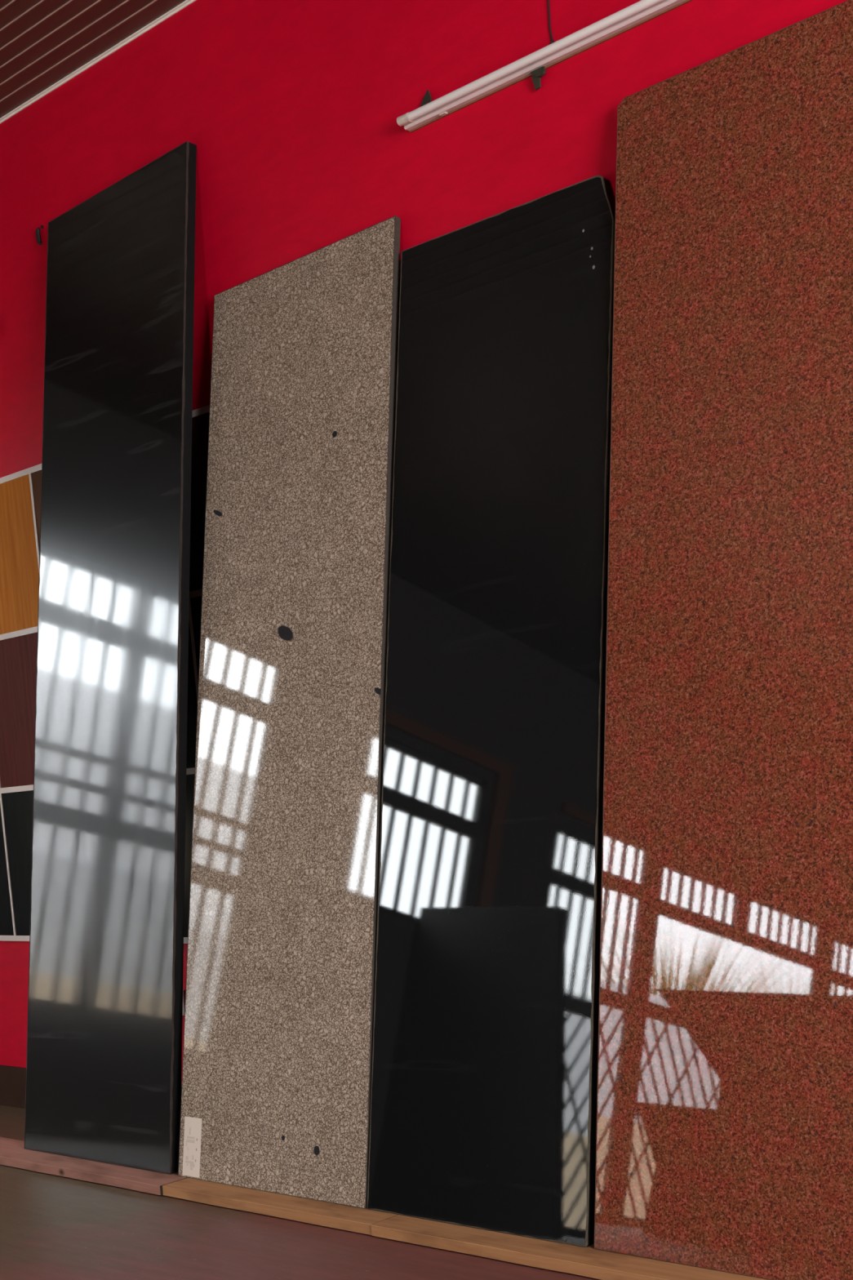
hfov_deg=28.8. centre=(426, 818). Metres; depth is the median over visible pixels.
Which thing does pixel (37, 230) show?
wall hook
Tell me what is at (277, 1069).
granite slab
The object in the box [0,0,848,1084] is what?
wall
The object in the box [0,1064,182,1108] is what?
baseboard
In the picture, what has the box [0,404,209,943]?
tile panel
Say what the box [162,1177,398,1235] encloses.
plank
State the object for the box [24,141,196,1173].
granite slab
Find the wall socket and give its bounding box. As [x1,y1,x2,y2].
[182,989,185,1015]
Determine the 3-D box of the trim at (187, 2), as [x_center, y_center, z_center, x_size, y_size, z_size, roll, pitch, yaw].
[0.489,-2.268,3.361,8.200,0.009,0.010,-4,3,44]
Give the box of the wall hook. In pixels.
[35,225,43,245]
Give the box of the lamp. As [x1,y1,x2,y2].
[396,0,693,132]
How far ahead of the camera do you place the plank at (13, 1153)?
4.45 m
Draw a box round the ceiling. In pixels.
[0,0,186,117]
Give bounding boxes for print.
[185,1127,194,1170]
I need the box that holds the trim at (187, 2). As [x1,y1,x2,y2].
[0,0,195,123]
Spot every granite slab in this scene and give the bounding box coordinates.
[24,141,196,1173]
[177,215,400,1208]
[367,175,615,1247]
[594,0,852,1279]
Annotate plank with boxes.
[0,1137,188,1195]
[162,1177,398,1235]
[371,1214,770,1279]
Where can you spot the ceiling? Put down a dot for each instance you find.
(42, 42)
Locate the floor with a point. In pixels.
(53, 1227)
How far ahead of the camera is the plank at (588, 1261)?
3.33 m
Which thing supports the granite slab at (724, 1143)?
on the plank at (588, 1261)
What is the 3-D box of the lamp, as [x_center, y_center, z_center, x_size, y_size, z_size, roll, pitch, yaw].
[0.363,-1.940,3.501,1.242,0.635,0.046,-4,3,44]
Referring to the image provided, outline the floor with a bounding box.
[0,1105,600,1279]
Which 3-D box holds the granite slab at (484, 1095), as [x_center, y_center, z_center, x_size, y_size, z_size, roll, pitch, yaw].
[0.141,-0.252,3.655,0.647,2.221,0.434,-4,3,44]

